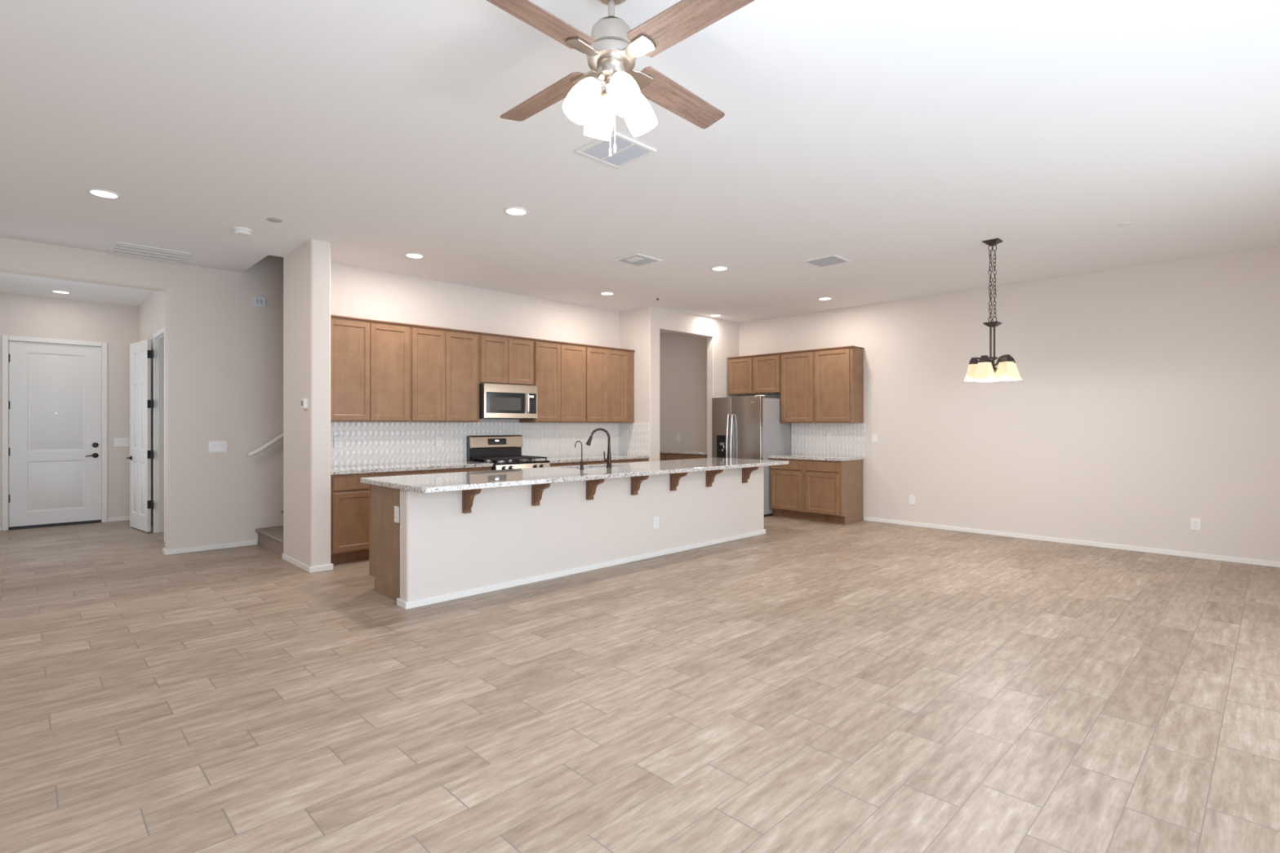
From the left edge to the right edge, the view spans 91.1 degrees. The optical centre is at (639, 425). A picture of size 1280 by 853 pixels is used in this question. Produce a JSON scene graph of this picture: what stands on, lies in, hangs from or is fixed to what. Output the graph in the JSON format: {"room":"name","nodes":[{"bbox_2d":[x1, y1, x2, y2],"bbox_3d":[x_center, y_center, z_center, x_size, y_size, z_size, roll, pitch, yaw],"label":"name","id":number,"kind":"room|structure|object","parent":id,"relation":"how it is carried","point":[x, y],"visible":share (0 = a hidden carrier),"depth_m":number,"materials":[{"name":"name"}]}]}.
{"room":"open-plan living room","nodes":[
{"label":"open-plan living room","id":0,"kind":"room"},
{"bbox_2d":[0,292,138,526],"bbox_3d":[-7.921,-0.150,8.360,2.200,3.100,0.130,0,0,-45],"label":"wall","id":1,"kind":"structure","parent":0,"point":[20,315],"depth_m":8.76,"materials":[{"name":"white paint"}]},
{"bbox_2d":[8,340,101,529],"bbox_3d":[-7.806,0.128,8.400,0.916,2.443,0.115,0,0,-45],"label":"door","id":2,"kind":"structure","parent":1,"relation":"in","point":[55,389],"depth_m":8.38,"materials":[{"name":"white wood"}]},
{"bbox_2d":[1,334,107,530],"bbox_3d":[-7.798,0.099,8.399,1.030,2.503,0.048,0,0,-45],"label":"door frame","id":3,"kind":"structure","parent":1,"relation":"attached to","point":[104,345],"depth_m":8.29,"materials":[{"name":"white wood"}]},
{"bbox_2d":[0,516,153,532],"bbox_3d":[-7.343,1.323,7.772,1.940,0.054,1.520,0,0,-45],"label":"baseboard","id":4,"kind":"structure","parent":1,"relation":"attached to","point":[122,518],"depth_m":8.81,"materials":[{"name":"white wood"}]},
{"bbox_2d":[114,437,129,446],"bbox_3d":[-7.312,0.242,8.862,0.168,0.122,0.010,0,0,-45],"label":"light switch","id":5,"kind":"object","parent":1,"relation":"attached to","point":[117,442],"visible":1,"depth_m":8.86,"materials":[{"name":"white plastic"}]},
{"bbox_2d":[0,236,283,550],"bbox_3d":[-3.725,-1.425,7.811,7.250,5.650,0.160,0,0,-45],"label":"wall","id":6,"kind":"structure","parent":0,"point":[224,353],"depth_m":6.81,"materials":[{"name":"white paint"}]},
{"bbox_2d":[163,539,257,555],"bbox_3d":[-4.679,1.323,6.863,0.839,0.054,0.174,0,0,-45],"label":"baseboard","id":7,"kind":"structure","parent":6,"relation":"attached to","point":[191,549],"depth_m":6.77,"materials":[{"name":"white wood"}]},
{"bbox_2d":[208,440,226,452],"bbox_3d":[-4.594,0.233,6.837,0.172,0.122,0.010,0,0,-45],"label":"light switch","id":8,"kind":"object","parent":6,"relation":"attached to","point":[213,446],"visible":1,"depth_m":6.83,"materials":[{"name":"white plastic"}]},
{"bbox_2d":[252,296,265,306],"bbox_3d":[-4.311,-1.398,7.109,0.128,0.110,0.018,0,0,-45],"label":"door chime","id":9,"kind":"object","parent":6,"relation":"attached to","point":[258,301],"visible":1,"depth_m":7.10,"materials":[{"name":"white plastic"}]},
{"bbox_2d":[247,432,283,457],"bbox_3d":[-3.861,-0.144,7.476,1.421,0.990,0.126,0,0,-45],"label":"handrail","id":10,"kind":"object","parent":6,"relation":"attached to","point":[280,437],"visible":0.27,"depth_m":7.06,"materials":[{"name":"white wood"}]},
{"bbox_2d":[138,290,164,533],"bbox_3d":[-6.044,-0.150,7.928,0.130,3.100,3.380,0,0,-45],"label":"wall","id":11,"kind":"structure","parent":0,"point":[152,309],"depth_m":8.04,"materials":[{"name":"white paint"}]},
{"bbox_2d":[126,339,153,532],"bbox_3d":[-6.396,0.132,8.052,0.807,2.400,0.147,0,0,37],"label":"door","id":12,"kind":"structure","parent":11,"relation":"in","point":[141,354],"depth_m":8.01,"materials":[{"name":"white wood"}]},
{"bbox_2d":[153,326,164,542],"bbox_3d":[-5.747,0.102,7.617,0.145,2.495,0.910,0,0,-45],"label":"door frame","id":13,"kind":"structure","parent":11,"relation":"attached to","point":[158,336],"depth_m":7.87,"materials":[{"name":"white wood"}]},
{"bbox_2d":[283,239,330,567],"bbox_3d":[-3.248,-0.165,6.111,0.175,3.130,0.867,0,0,-45],"label":"wall","id":14,"kind":"structure","parent":0,"point":[306,268],"depth_m":5.85,"materials":[{"name":"white paint"}]},
{"bbox_2d":[300,398,307,408],"bbox_3d":[-3.119,-0.200,5.833,0.030,0.100,0.124,0,0,-45],"label":"thermostat","id":15,"kind":"object","parent":14,"relation":"attached to","point":[304,402],"visible":1,"depth_m":5.80,"materials":[{"name":"white plastic"}]},
{"bbox_2d":[281,553,333,573],"bbox_3d":[-3.237,1.323,6.100,0.204,0.054,0.864,0,0,-45],"label":"baseboard","id":16,"kind":"structure","parent":14,"relation":"attached to","point":[325,567],"depth_m":5.84,"materials":[{"name":"white wood"}]},
{"bbox_2d":[330,262,618,462],"bbox_3d":[-1.895,-0.175,7.962,4.370,3.150,0.128,0,0,-45],"label":"wall","id":17,"kind":"structure","parent":0,"point":[358,292],"depth_m":7.62,"materials":[{"name":"white paint"}]},
{"bbox_2d":[330,315,411,422],"bbox_3d":[-2.936,-0.566,6.600,0.940,1.061,0.351,0,0,-45],"label":"upper cabinet","id":18,"kind":"object","parent":17,"relation":"attached to","point":[371,358],"visible":0.64,"depth_m":6.50,"materials":[{"name":"brown wood"}]},
{"bbox_2d":[410,324,480,422],"bbox_3d":[-2.300,-0.566,7.226,0.840,1.061,0.351,0,0,-45],"label":"upper cabinet","id":19,"kind":"object","parent":17,"relation":"attached to","point":[445,362],"visible":0.84,"depth_m":7.07,"materials":[{"name":"brown wood"}]},
{"bbox_2d":[330,422,618,466],"bbox_3d":[-1.854,0.199,7.901,4.318,0.467,0.016,0,0,-45],"label":"backsplash","id":20,"kind":"structure","parent":17,"relation":"attached to","point":[364,443],"depth_m":7.42,"materials":[{"name":"white tile"}]},
{"bbox_2d":[333,436,342,448],"bbox_3d":[-3.166,0.179,6.590,0.085,0.122,0.008,0,0,-45],"label":"wall outlet","id":21,"kind":"object","parent":20,"relation":"attached to","point":[338,441],"visible":1,"depth_m":6.59,"materials":[{"name":"white plastic"}]},
{"bbox_2d":[336,439,340,445],"bbox_3d":[-3.164,0.179,6.588,0.033,0.066,0.002,0,0,-45],"label":"receptacle","id":22,"kind":"object","parent":21,"relation":"attached to","point":[338,441],"depth_m":6.59,"materials":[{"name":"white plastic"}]},
{"bbox_2d":[435,436,441,447],"bbox_3d":[-2.364,0.195,7.379,0.080,0.122,0.008,0,0,-45],"label":"wall outlet","id":23,"kind":"object","parent":20,"relation":"attached to","point":[438,439],"visible":1,"depth_m":7.37,"materials":[{"name":"white plastic"}]},
{"bbox_2d":[479,332,534,386],"bbox_3d":[-1.727,-0.795,7.791,0.766,0.601,0.351,0,0,-45],"label":"upper cabinet","id":24,"kind":"object","parent":17,"relation":"attached to","point":[504,359],"visible":0.77,"depth_m":7.64,"materials":[{"name":"brown wood"}]},
{"bbox_2d":[479,382,537,419],"bbox_3d":[-1.688,-0.285,7.750,0.757,0.418,0.464,0,0,-45],"label":"microwave","id":25,"kind":"object","parent":24,"relation":"attached to","point":[496,401],"visible":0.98,"depth_m":7.58,"materials":[{"name":"silver metal"}]},
{"bbox_2d":[519,338,586,422],"bbox_3d":[-1.151,-0.566,8.357,0.845,1.061,0.351,0,0,-45],"label":"upper cabinet","id":26,"kind":"object","parent":17,"relation":"attached to","point":[559,366],"visible":0.86,"depth_m":8.21,"materials":[{"name":"brown wood"}]},
{"bbox_2d":[585,344,635,422],"bbox_3d":[-0.523,-0.566,8.976,0.915,1.061,0.351,0,0,-45],"label":"upper cabinet","id":27,"kind":"object","parent":17,"relation":"attached to","point":[609,371],"visible":0.85,"depth_m":8.81,"materials":[{"name":"brown wood"}]},
{"bbox_2d":[400,466,764,601],"bbox_3d":[-0.130,0.932,6.264,4.572,0.916,0.140,0,0,-45],"label":"wall","id":28,"kind":"structure","parent":0,"point":[444,549],"depth_m":5.54,"materials":[{"name":"white paint"}]},
{"bbox_2d":[462,488,481,513],"bbox_3d":[-1.302,0.581,4.866,0.058,0.214,0.208,0,0,-45],"label":"corbel","id":29,"kind":"object","parent":28,"relation":"attached to","point":[468,495],"visible":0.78,"depth_m":4.88,"materials":[{"name":"brown wood"}]},
{"bbox_2d":[531,483,550,506],"bbox_3d":[-0.836,0.581,5.324,0.058,0.214,0.208,0,0,-45],"label":"corbel","id":30,"kind":"object","parent":28,"relation":"attached to","point":[537,490],"visible":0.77,"depth_m":5.34,"materials":[{"name":"brown wood"}]},
{"bbox_2d":[396,528,765,609],"bbox_3d":[-0.127,1.323,6.261,4.603,0.054,0.162,0,0,-45],"label":"baseboard","id":31,"kind":"structure","parent":28,"relation":"attached to","point":[444,597],"depth_m":5.55,"materials":[{"name":"white wood"}]},
{"bbox_2d":[586,479,604,500],"bbox_3d":[-0.407,0.581,5.747,0.058,0.214,0.208,0,0,-45],"label":"corbel","id":32,"kind":"object","parent":28,"relation":"attached to","point":[591,485],"visible":0.75,"depth_m":5.76,"materials":[{"name":"brown wood"}]},
{"bbox_2d":[631,475,648,495],"bbox_3d":[0.001,0.581,6.148,0.058,0.214,0.208,0,0,-45],"label":"corbel","id":33,"kind":"object","parent":28,"relation":"attached to","point":[636,482],"visible":0.79,"depth_m":6.17,"materials":[{"name":"brown wood"}]},
{"bbox_2d":[653,515,658,528],"bbox_3d":[0.165,1.000,6.450,0.080,0.122,0.008,0,0,-45],"label":"wall outlet","id":34,"kind":"object","parent":28,"relation":"attached to","point":[655,519],"visible":1,"depth_m":6.44,"materials":[{"name":"white plastic"}]},
{"bbox_2d":[670,472,687,490],"bbox_3d":[0.406,0.581,6.547,0.058,0.214,0.208,0,0,-45],"label":"corbel","id":35,"kind":"object","parent":28,"relation":"attached to","point":[674,477],"visible":0.77,"depth_m":6.56,"materials":[{"name":"brown wood"}]},
{"bbox_2d":[706,469,723,487],"bbox_3d":[0.828,0.581,6.962,0.058,0.214,0.208,0,0,-45],"label":"corbel","id":36,"kind":"object","parent":28,"relation":"attached to","point":[710,475],"visible":0.8,"depth_m":6.98,"materials":[{"name":"brown wood"}]},
{"bbox_2d":[742,466,758,483],"bbox_3d":[1.308,0.581,7.435,0.058,0.214,0.208,0,0,-45],"label":"corbel","id":37,"kind":"object","parent":28,"relation":"attached to","point":[746,472],"visible":0.77,"depth_m":7.45,"materials":[{"name":"brown wood"}]},
{"bbox_2d":[618,306,644,448],"bbox_3d":[-0.800,-0.160,10.015,0.128,3.120,2.603,0,0,-45],"label":"wall","id":38,"kind":"structure","parent":0,"point":[631,322],"depth_m":9.17,"materials":[{"name":"white paint"}]},
{"bbox_2d":[618,422,649,455],"bbox_3d":[-0.090,0.199,9.188,0.016,0.468,0.632,0,0,-45],"label":"backsplash","id":39,"kind":"structure","parent":38,"relation":"attached to","point":[633,437],"depth_m":9.17,"materials":[{"name":"white tile"}]},
{"bbox_2d":[0,515,1279,852],"bbox_3d":[-1.086,1.425,6.627,9.510,0.150,13.430,0,0,-45],"label":"floor","id":40,"kind":"structure","parent":0,"point":[799,686],"depth_m":3.13,"materials":[{"name":"beige tile"}]},
{"bbox_2d":[254,510,283,555],"bbox_3d":[-3.223,0.618,7.471,2.139,1.464,1.022,0,0,-45],"label":"staircase","id":41,"kind":"structure","parent":40,"relation":"on","point":[271,539],"depth_m":6.79,"materials":[{"name":"beige carpet"}]},
{"bbox_2d":[330,470,422,564],"bbox_3d":[-2.841,0.912,6.499,0.940,0.875,0.630,0,0,-45],"label":"base cabinet","id":42,"kind":"object","parent":40,"relation":"on","point":[349,497],"visible":0.31,"depth_m":6.11,"materials":[{"name":"brown wood"}]},
{"bbox_2d":[330,460,493,475],"bbox_3d":[-2.538,0.453,6.790,1.786,0.040,0.640,0,0,-45],"label":"countertop","id":43,"kind":"structure","parent":42,"relation":"on","point":[335,470],"depth_m":6.59,"materials":[{"name":"stone"}]},
{"bbox_2d":[368,484,399,601],"bbox_3d":[-0.405,0.912,6.548,4.533,0.875,0.648,0,0,-45],"label":"base cabinet","id":44,"kind":"object","parent":40,"relation":"on","point":[384,532],"visible":0.12,"depth_m":4.97,"materials":[{"name":"brown wood"}]},
{"bbox_2d":[394,506,399,523],"bbox_3d":[-1.857,0.682,4.793,0.008,0.125,0.085,0,0,-45],"label":"wall outlet","id":45,"kind":"object","parent":44,"relation":"attached to","point":[396,508],"visible":1,"depth_m":4.79,"materials":[{"name":"white plastic"}]},
{"bbox_2d":[395,510,397,519],"bbox_3d":[-1.858,0.682,4.791,0.002,0.066,0.033,0,0,-45],"label":"receptacle","id":46,"kind":"object","parent":45,"relation":"attached to","point":[396,511],"depth_m":4.79,"materials":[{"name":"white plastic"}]},
{"bbox_2d":[360,457,789,493],"bbox_3d":[-0.245,0.453,6.383,4.650,0.040,1.142,0,0,-45],"label":"countertop","id":47,"kind":"structure","parent":44,"relation":"on","point":[460,481],"depth_m":5.59,"materials":[{"name":"stone"}]},
{"bbox_2d":[574,440,586,469],"bbox_3d":[-0.579,0.293,6.158,0.126,0.280,0.043,0,0,-11],"label":"filter faucet","id":48,"kind":"object","parent":47,"relation":"on","point":[582,464],"visible":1,"depth_m":6.15,"materials":[{"name":"grey metal"}]},
{"bbox_2d":[586,427,612,467],"bbox_3d":[-0.418,0.231,6.420,0.268,0.404,0.076,0,0,-9],"label":"kitchen faucet","id":49,"kind":"object","parent":47,"relation":"on","point":[608,460],"visible":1,"depth_m":6.42,"materials":[{"name":"grey metal"}]},
{"bbox_2d":[422,466,491,474],"bbox_3d":[-2.206,0.912,7.124,0.834,0.875,0.630,0,0,-45],"label":"base cabinet","id":50,"kind":"object","parent":40,"relation":"on","point":[478,468],"visible":0.12,"depth_m":6.88,"materials":[{"name":"brown wood"}]},
{"bbox_2d":[466,435,550,470],"bbox_3d":[-1.583,0.738,7.642,0.760,1.225,0.730,0,0,-45],"label":"range","id":51,"kind":"object","parent":40,"relation":"on","point":[504,451],"visible":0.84,"depth_m":7.68,"materials":[{"name":"silver metal"}]},
{"bbox_2d":[475,459,550,465],"bbox_3d":[-1.585,0.446,7.644,0.760,0.022,0.603,0,0,-45],"label":"cooktop","id":52,"kind":"object","parent":51,"relation":"in","point":[502,462],"depth_m":7.50,"materials":[{"name":"black metal"}]},
{"bbox_2d":[550,461,600,466],"bbox_3d":[-1.040,0.912,8.272,0.878,0.875,0.630,0,0,-45],"label":"base cabinet","id":53,"kind":"object","parent":40,"relation":"on","point":[556,464],"visible":0.09,"depth_m":8.03,"materials":[{"name":"brown wood"}]},
{"bbox_2d":[535,453,648,463],"bbox_3d":[-0.722,0.453,8.578,1.770,0.040,0.640,0,0,-45],"label":"countertop","id":54,"kind":"structure","parent":53,"relation":"on","point":[615,456],"depth_m":8.40,"materials":[{"name":"stone"}]},
{"bbox_2d":[600,458,647,463],"bbox_3d":[-0.411,0.912,8.891,0.878,0.875,0.630,0,0,-45],"label":"base cabinet","id":55,"kind":"object","parent":40,"relation":"on","point":[633,460],"visible":0.13,"depth_m":8.69,"materials":[{"name":"brown wood"}]},
{"bbox_2d":[659,453,666,460],"bbox_3d":[0.370,0.912,11.226,0.720,0.875,0.858,0,0,-45],"label":"base cabinet","id":56,"kind":"object","parent":40,"relation":"on","point":[662,455],"visible":0.07,"depth_m":10.70,"materials":[{"name":"brown wood"}]},
{"bbox_2d":[666,453,706,460],"bbox_3d":[0.981,0.912,10.606,0.720,0.875,0.858,0,0,-45],"label":"base cabinet","id":57,"kind":"object","parent":40,"relation":"on","point":[669,456],"visible":0.16,"depth_m":10.38,"materials":[{"name":"brown wood"}]},
{"bbox_2d":[659,448,706,454],"bbox_3d":[0.665,0.453,10.920,0.730,0.040,1.770,0,0,-45],"label":"countertop","id":58,"kind":"structure","parent":57,"relation":"on","point":[661,450],"depth_m":10.53,"materials":[{"name":"stone"}]},
{"bbox_2d":[711,395,790,516],"bbox_3d":[1.690,0.452,9.711,0.876,1.789,0.902,0,0,-45],"label":"refrigerator","id":59,"kind":"object","parent":40,"relation":"on","point":[751,428],"visible":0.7,"depth_m":9.39,"materials":[{"name":"grey metal"}]},
{"bbox_2d":[769,457,862,524],"bbox_3d":[2.536,0.918,9.090,0.630,0.863,1.150,0,0,-45],"label":"base cabinet","id":60,"kind":"object","parent":40,"relation":"on","point":[830,491],"visible":0.97,"depth_m":8.79,"materials":[{"name":"brown wood"}]},
{"bbox_2d":[768,453,864,461],"bbox_3d":[2.536,0.465,9.080,0.644,0.040,1.174,0,0,-45],"label":"countertop","id":61,"kind":"structure","parent":60,"relation":"on","point":[796,456],"depth_m":8.86,"materials":[{"name":"stone"}]},
{"bbox_2d":[0,0,1279,333],"bbox_3d":[-0.869,-1.760,6.406,9.510,0.120,12.810,0,0,-45],"label":"ceiling","id":62,"kind":"structure","parent":0,"point":[893,139],"depth_m":3.84,"materials":[{"name":"white paint"}]},
{"bbox_2d":[50,289,71,293],"bbox_3d":[-7.364,-1.695,7.987,0.196,0.008,0.196,0,0,-45],"label":"recessed light","id":63,"kind":"object","parent":62,"relation":"in","point":[52,291],"visible":1,"depth_m":7.97,"materials":[{"name":"white"}]},
{"bbox_2d":[86,188,121,199],"bbox_3d":[-3.927,-1.695,4.602,0.196,0.008,0.196,0,0,-45],"label":"recessed light","id":64,"kind":"object","parent":62,"relation":"in","point":[96,192],"visible":1,"depth_m":4.59,"materials":[{"name":"white glass"}]},
{"bbox_2d":[108,240,191,264],"bbox_3d":[-4.825,-1.692,6.187,0.590,0.015,0.563,0,0,-45],"label":"ceiling vent","id":65,"kind":"object","parent":62,"relation":"in","point":[119,248],"visible":1,"depth_m":6.15,"materials":[{"name":"white metal"}]},
{"bbox_2d":[232,226,252,235],"bbox_3d":[-3.447,-1.676,5.447,0.139,0.046,0.140,0,0,-45],"label":"smoke detector","id":66,"kind":"object","parent":62,"relation":"attached to","point":[242,231],"visible":1,"depth_m":5.41,"materials":[{"name":"white plastic"}]},
{"bbox_2d":[266,217,282,222],"bbox_3d":[-3.025,-1.697,5.199,0.116,0.006,0.116,0,0,-45],"label":"sprinkler cover","id":67,"kind":"object","parent":62,"relation":"attached to","point":[272,220],"visible":1,"depth_m":5.18,"materials":[{"name":"grey"}]},
{"bbox_2d":[404,252,424,258],"bbox_3d":[-2.256,-1.695,6.283,0.196,0.008,0.196,0,0,-45],"label":"recessed light","id":68,"kind":"object","parent":62,"relation":"in","point":[416,255],"visible":1,"depth_m":6.28,"materials":[{"name":"white"}]},
{"bbox_2d":[503,206,528,215],"bbox_3d":[-0.983,-1.695,4.982,0.196,0.008,0.196,0,0,-45],"label":"recessed light","id":69,"kind":"object","parent":62,"relation":"in","point":[513,211],"visible":1,"depth_m":4.96,"materials":[{"name":"white"}]},
{"bbox_2d":[600,291,614,295],"bbox_3d":[-0.422,-1.695,8.089,0.196,0.008,0.196,0,0,-45],"label":"recessed light","id":70,"kind":"object","parent":62,"relation":"in","point":[605,293],"visible":1,"depth_m":8.07,"materials":[{"name":"white"}]},
{"bbox_2d":[575,131,657,168],"bbox_3d":[-0.147,-1.692,3.881,0.355,0.015,0.363,0,0,-45],"label":"ceiling vent","id":71,"kind":"object","parent":62,"relation":"in","point":[628,150],"visible":0.86,"depth_m":3.87,"materials":[{"name":"grey metal"}]},
{"bbox_2d":[486,0,754,156],"bbox_3d":[-0.109,-1.355,2.400,1.010,0.688,1.010,0,0,-2],"label":"ceiling fan","id":72,"kind":"object","parent":62,"relation":"hanging from","point":[611,49],"visible":1,"depth_m":2.33,"materials":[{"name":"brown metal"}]},
{"bbox_2d":[613,253,662,266],"bbox_3d":[-0.026,-1.691,6.454,0.363,0.016,0.365,0,0,-45],"label":"ceiling vent","id":73,"kind":"object","parent":62,"relation":"in","point":[637,260],"visible":1,"depth_m":6.43,"materials":[{"name":"grey metal"}]},
{"bbox_2d":[709,314,721,316],"bbox_3d":[1.169,-1.695,9.711,0.196,0.008,0.196,0,0,-45],"label":"recessed light","id":74,"kind":"object","parent":62,"relation":"in","point":[711,315],"visible":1,"depth_m":9.69,"materials":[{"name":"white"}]},
{"bbox_2d":[710,266,728,271],"bbox_3d":[0.862,-1.695,6.798,0.196,0.008,0.196,0,0,-45],"label":"recessed light","id":75,"kind":"object","parent":62,"relation":"in","point":[715,268],"visible":1,"depth_m":6.77,"materials":[{"name":"white"}]},
{"bbox_2d":[817,297,832,300],"bbox_3d":[2.482,-1.695,8.421,0.196,0.008,0.196,0,0,-45],"label":"recessed light","id":76,"kind":"object","parent":62,"relation":"in","point":[820,298],"visible":1,"depth_m":8.39,"materials":[{"name":"white"}]},
{"bbox_2d":[801,253,851,267],"bbox_3d":[1.927,-1.693,6.490,0.363,0.014,0.370,0,0,-45],"label":"ceiling vent","id":77,"kind":"object","parent":62,"relation":"in","point":[831,260],"visible":1,"depth_m":6.47,"materials":[{"name":"grey metal"}]},
{"bbox_2d":[964,238,1022,382],"bbox_3d":[3.254,-1.058,5.796,0.478,1.284,0.479,0,0,-45],"label":"chandelier","id":78,"kind":"object","parent":62,"relation":"hanging from","point":[984,369],"visible":1,"depth_m":5.75,"materials":[{"name":"grey metal"}]},
{"bbox_2d":[1116,222,1133,226],"bbox_3d":[4.102,-1.697,5.311,0.116,0.006,0.116,0,0,-45],"label":"sprinkler cover","id":79,"kind":"object","parent":62,"relation":"attached to","point":[1126,224],"visible":1,"depth_m":5.30,"materials":[{"name":"white plastic"}]},
{"bbox_2d":[644,306,738,461],"bbox_3d":[0.860,-0.165,9.760,2.140,3.130,0.130,0,0,-45],"label":"wall","id":80,"kind":"structure","parent":0,"point":[722,335],"depth_m":9.50,"materials":[{"name":"white paint"}]},
{"bbox_2d":[659,245,1279,561],"bbox_3d":[3.378,-0.175,8.777,0.130,3.150,10.230,0,0,-45],"label":"wall","id":81,"kind":"structure","parent":0,"point":[1145,402],"depth_m":7.10,"materials":[{"name":"white paint"}]},
{"bbox_2d":[676,434,679,440],"bbox_3d":[0.695,0.220,11.405,0.008,0.122,0.080,0,0,-45],"label":"wall outlet","id":82,"kind":"object","parent":81,"relation":"attached to","point":[677,435],"visible":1,"depth_m":11.40,"materials":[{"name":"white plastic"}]},
{"bbox_2d":[727,352,780,395],"bbox_3d":[1.884,-0.793,9.951,0.351,0.606,0.985,0,0,-45],"label":"upper cabinet","id":83,"kind":"object","parent":81,"relation":"attached to","point":[759,374],"visible":0.84,"depth_m":9.81,"materials":[{"name":"brown wood"}]},
{"bbox_2d":[779,345,864,422],"bbox_3d":[2.641,-0.566,9.182,0.351,1.061,1.167,0,0,-45],"label":"upper cabinet","id":84,"kind":"object","parent":81,"relation":"attached to","point":[819,385],"visible":1,"depth_m":8.96,"materials":[{"name":"brown wood"}]},
{"bbox_2d":[791,422,865,456],"bbox_3d":[2.762,0.205,9.298,0.016,0.479,1.188,0,0,-45],"label":"backsplash","id":85,"kind":"structure","parent":81,"relation":"attached to","point":[847,439],"depth_m":9.27,"materials":[{"name":"white tile"}]},
{"bbox_2d":[826,431,831,440],"bbox_3d":[2.780,0.165,9.259,0.008,0.122,0.075,0,0,-45],"label":"wall outlet","id":86,"kind":"object","parent":85,"relation":"attached to","point":[828,434],"visible":1,"depth_m":9.26,"materials":[{"name":"white plastic"}]},
{"bbox_2d":[871,434,877,442],"bbox_3d":[3.279,0.184,8.778,0.010,0.122,0.080,0,0,-45],"label":"light switch","id":87,"kind":"object","parent":81,"relation":"attached to","point":[874,437],"visible":1,"depth_m":8.77,"materials":[{"name":"white plastic"}]},
{"bbox_2d":[909,495,915,504],"bbox_3d":[3.644,1.002,8.409,0.008,0.122,0.080,0,0,-45],"label":"wall outlet","id":88,"kind":"object","parent":81,"relation":"attached to","point":[912,498],"visible":1,"depth_m":8.40,"materials":[{"name":"white plastic"}]},
{"bbox_2d":[863,516,1279,567],"bbox_3d":[4.994,1.323,7.034,0.014,0.054,5.218,0,0,-45],"label":"baseboard","id":89,"kind":"structure","parent":81,"relation":"attached to","point":[1180,553],"depth_m":6.99,"materials":[{"name":"white wood"}]},
{"bbox_2d":[1190,517,1200,530],"bbox_3d":[5.644,1.005,6.377,0.008,0.122,0.080,0,0,-45],"label":"wall outlet","id":90,"kind":"object","parent":81,"relation":"attached to","point":[1195,523],"visible":1,"depth_m":6.38,"materials":[{"name":"white plastic"}]},
{"bbox_2d":[1193,520,1198,527],"bbox_3d":[5.642,1.005,6.375,0.002,0.066,0.033,0,0,-45],"label":"receptacle","id":91,"kind":"object","parent":90,"relation":"attached to","point":[1195,522],"depth_m":6.37,"materials":[{"name":"white plastic"}]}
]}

